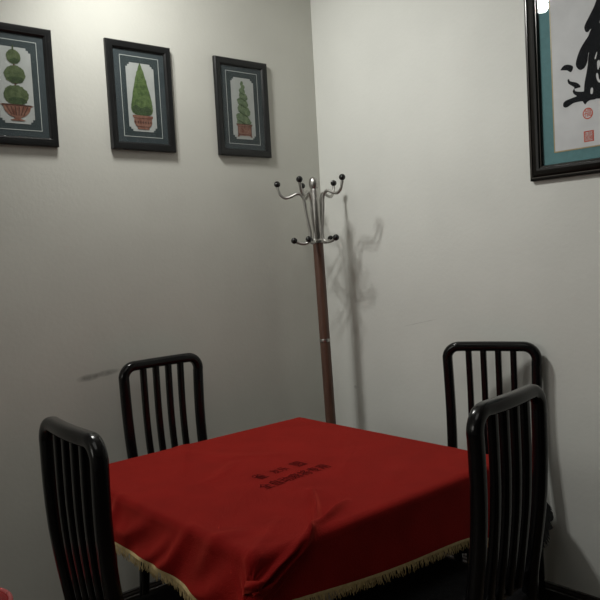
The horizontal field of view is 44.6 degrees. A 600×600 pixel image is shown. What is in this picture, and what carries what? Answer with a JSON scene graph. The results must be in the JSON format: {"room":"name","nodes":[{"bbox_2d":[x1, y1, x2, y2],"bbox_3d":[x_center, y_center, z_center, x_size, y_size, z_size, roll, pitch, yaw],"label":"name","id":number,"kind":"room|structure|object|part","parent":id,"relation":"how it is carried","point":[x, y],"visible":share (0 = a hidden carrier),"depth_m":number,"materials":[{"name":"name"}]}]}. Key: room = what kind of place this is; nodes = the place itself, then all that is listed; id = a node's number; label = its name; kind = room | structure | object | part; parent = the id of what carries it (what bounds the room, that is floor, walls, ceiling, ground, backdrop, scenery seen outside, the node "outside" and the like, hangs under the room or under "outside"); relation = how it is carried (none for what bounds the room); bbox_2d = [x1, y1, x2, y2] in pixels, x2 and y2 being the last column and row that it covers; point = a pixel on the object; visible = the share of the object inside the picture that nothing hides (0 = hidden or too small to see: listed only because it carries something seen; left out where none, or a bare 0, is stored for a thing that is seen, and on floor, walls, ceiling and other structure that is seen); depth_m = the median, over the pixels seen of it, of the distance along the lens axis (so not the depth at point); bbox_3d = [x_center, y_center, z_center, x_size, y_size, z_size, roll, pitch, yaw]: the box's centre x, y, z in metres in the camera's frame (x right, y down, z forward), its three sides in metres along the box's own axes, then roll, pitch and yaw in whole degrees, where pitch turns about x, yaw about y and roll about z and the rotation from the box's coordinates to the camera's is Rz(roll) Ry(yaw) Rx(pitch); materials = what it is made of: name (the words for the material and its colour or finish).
{"room":"restaurant dining room","nodes":[
{"label":"restaurant dining room","id":0,"kind":"room"},
{"bbox_2d":[0,0,325,599],"bbox_3d":[-1.833,-0.051,2.180,5.320,2.950,0.120,-6,4,-41],"label":"wall","id":1,"kind":"structure","parent":0,"point":[110,259],"depth_m":3.12,"materials":[{"name":"white paint"}]},
{"bbox_2d":[0,22,58,147],"bbox_3d":[-1.067,-0.807,2.739,0.303,0.448,0.020,-6,4,-41],"label":"framed print","id":2,"kind":"object","parent":1,"relation":"attached to","point":[28,110],"visible":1,"depth_m":2.77,"materials":[{"name":"wood"}]},
{"bbox_2d":[103,38,175,152],"bbox_3d":[-0.668,-0.855,3.082,0.303,0.448,0.020,-6,4,-41],"label":"framed print","id":3,"kind":"object","parent":1,"relation":"attached to","point":[138,75],"visible":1,"depth_m":3.08,"materials":[{"name":"wood"}]},
{"bbox_2d":[122,578,172,599],"bbox_3d":[-1.754,1.378,2.173,5.200,0.094,0.016,-6,4,-41],"label":"baseboard","id":4,"kind":"structure","parent":1,"relation":"attached to","point":[155,585],"depth_m":3.12,"materials":[{"name":"paint"}]},
{"bbox_2d":[212,55,271,157],"bbox_3d":[-0.266,-0.899,3.429,0.303,0.448,0.020,-6,4,-41],"label":"framed print","id":5,"kind":"object","parent":1,"relation":"attached to","point":[240,86],"visible":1,"depth_m":3.42,"materials":[{"name":"wood"}]},
{"bbox_2d":[318,588,344,599],"bbox_3d":[0.082,1.492,0.150,5.320,0.100,5.720,-6,4,-41],"label":"floor","id":6,"kind":"structure","parent":0,"point":[329,597],"depth_m":3.12,"materials":[{"name":"tile"}]},
{"bbox_2d":[0,587,12,599],"bbox_3d":[-1.013,1.152,2.211,0.307,0.460,0.307,-6,4,-41],"label":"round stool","id":7,"kind":"object","parent":6,"relation":"on","point":[5,594],"visible":1,"depth_m":2.27,"materials":[{"name":"red plastic"}]},
{"bbox_3d":[-1.025,0.950,2.199,0.306,0.054,0.306,-6,4,-41],"label":"seat","id":8,"kind":"part","parent":7,"relation":"part of","materials":[{"name":"red fabric"}]},
{"bbox_2d":[39,416,189,599],"bbox_3d":[-0.357,0.823,1.985,0.521,1.073,0.509,-6,4,-38],"label":"dining chair","id":9,"kind":"object","parent":6,"relation":"on","point":[75,470],"visible":0.88,"depth_m":1.79,"materials":[{"name":"black paint"}]},
{"bbox_3d":[-0.539,0.620,1.841,0.090,0.632,0.392,-6,4,-38],"label":"frame","id":10,"kind":"part","parent":9,"relation":"part of","materials":[{"name":"black paint"}]},
{"bbox_3d":[-0.336,0.895,2.003,0.444,0.050,0.478,-6,4,-38],"label":"seat","id":11,"kind":"part","parent":9,"relation":"part of","materials":[{"name":"black fabric"}]},
{"bbox_2d":[118,353,207,596],"bbox_3d":[-0.388,0.771,2.883,0.509,1.073,0.521,-6,4,-42],"label":"dining chair","id":12,"kind":"object","parent":6,"relation":"on","point":[142,365],"visible":0.34,"depth_m":3.01,"materials":[{"name":"black paint"}]},
{"bbox_3d":[-0.632,1.093,2.952,0.038,0.451,0.083,-6,4,-42],"label":"leg","id":13,"kind":"part","parent":12,"relation":"part of","materials":[{"name":"black paint"}]},
{"bbox_3d":[-0.544,0.550,3.031,0.392,0.632,0.090,-6,4,-42],"label":"frame","id":14,"kind":"part","parent":12,"relation":"part of","materials":[{"name":"black paint"}]},
{"bbox_2d":[115,541,487,599],"bbox_3d":[-0.033,0.934,2.460,1.048,0.753,1.048,-6,4,-41],"label":"square table","id":15,"kind":"object","parent":6,"relation":"on","point":[466,541],"visible":0.07,"depth_m":2.41,"materials":[{"name":"brown wood"}]},
{"bbox_2d":[109,417,489,599],"bbox_3d":[-0.055,0.763,2.416,1.185,0.479,1.175,-6,4,-41],"label":"tablecloth","id":16,"kind":"object","parent":15,"relation":"on","point":[298,508],"visible":0.84,"depth_m":2.08,"materials":[{"name":"red fabric"}]},
{"bbox_3d":[0.597,0.920,2.414,0.064,0.717,0.064,-6,4,-41],"label":"leg","id":17,"kind":"part","parent":15,"relation":"part of","materials":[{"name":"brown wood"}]},
{"bbox_2d":[274,174,344,423],"bbox_3d":[0.122,0.329,3.477,0.348,1.823,0.355,-6,4,-41],"label":"coat rack","id":18,"kind":"object","parent":6,"relation":"on","point":[317,215],"visible":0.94,"depth_m":3.43,"materials":[{"name":"wood"}]},
{"bbox_2d":[333,384,547,599],"bbox_3d":[0.397,0.775,2.083,0.521,1.073,0.509,0,5,43],"label":"dining chair","id":19,"kind":"object","parent":6,"relation":"on","point":[518,469],"visible":0.88,"depth_m":1.93,"materials":[{"name":"black paint"}]},
{"bbox_3d":[0.385,0.849,2.101,0.444,0.050,0.478,0,5,43],"label":"seat","id":20,"kind":"part","parent":19,"relation":"part of","materials":[{"name":"black fabric"}]},
{"bbox_3d":[0.542,0.554,1.923,0.090,0.632,0.392,0,5,43],"label":"frame","id":21,"kind":"part","parent":19,"relation":"part of","materials":[{"name":"black paint"}]},
{"bbox_3d":[0.535,0.785,1.956,0.026,0.035,0.340,0,5,43],"label":"rail","id":22,"kind":"part","parent":19,"relation":"part of","materials":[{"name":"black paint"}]},
{"bbox_2d":[442,341,553,599],"bbox_3d":[0.691,0.719,2.748,0.509,1.073,0.521,-2,4,26],"label":"dining chair","id":23,"kind":"object","parent":6,"relation":"on","point":[468,347],"visible":0.29,"depth_m":2.93,"materials":[{"name":"black paint"}]},
{"bbox_3d":[0.694,0.850,2.747,0.422,0.057,0.417,-2,4,26],"label":"seat frame","id":24,"kind":"part","parent":23,"relation":"part of","materials":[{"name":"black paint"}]},
{"bbox_3d":[0.655,1.016,3.027,0.038,0.451,0.083,-2,4,26],"label":"leg","id":25,"kind":"part","parent":23,"relation":"part of","materials":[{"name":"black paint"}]},
{"bbox_3d":[0.772,0.482,2.929,0.392,0.632,0.090,-2,4,26],"label":"frame","id":26,"kind":"part","parent":23,"relation":"part of","materials":[{"name":"black paint"}]},
{"bbox_3d":[0.799,1.047,2.504,0.042,0.430,0.042,-2,4,26],"label":"leg","id":27,"kind":"part","parent":23,"relation":"part of","materials":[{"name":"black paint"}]},
{"bbox_3d":[0.945,1.008,2.887,0.038,0.451,0.083,-2,4,26],"label":"leg","id":28,"kind":"part","parent":23,"relation":"part of","materials":[{"name":"black paint"}]},
{"bbox_3d":[0.686,0.795,2.734,0.478,0.050,0.444,-2,4,26],"label":"seat","id":29,"kind":"part","parent":23,"relation":"part of","materials":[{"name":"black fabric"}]},
{"bbox_2d":[310,0,599,597],"bbox_3d":[1.998,-0.237,1.708,0.120,2.950,5.600,-6,4,-41],"label":"wall","id":30,"kind":"structure","parent":0,"point":[446,237],"depth_m":3.15,"materials":[{"name":"white paint"}]},
{"bbox_2d":[438,552,599,599],"bbox_3d":[2.027,1.191,1.747,0.016,0.094,5.600,-6,4,-41],"label":"baseboard","id":31,"kind":"structure","parent":30,"relation":"attached to","point":[554,591],"depth_m":2.89,"materials":[{"name":"paint"}]},
{"bbox_2d":[524,0,599,181],"bbox_3d":[1.122,-0.965,2.515,0.030,1.020,0.780,-6,4,-41],"label":"calligraphy","id":32,"kind":"object","parent":30,"relation":"attached to","point":[562,37],"visible":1,"depth_m":2.72,"materials":[{"name":"white paper"}]}
]}

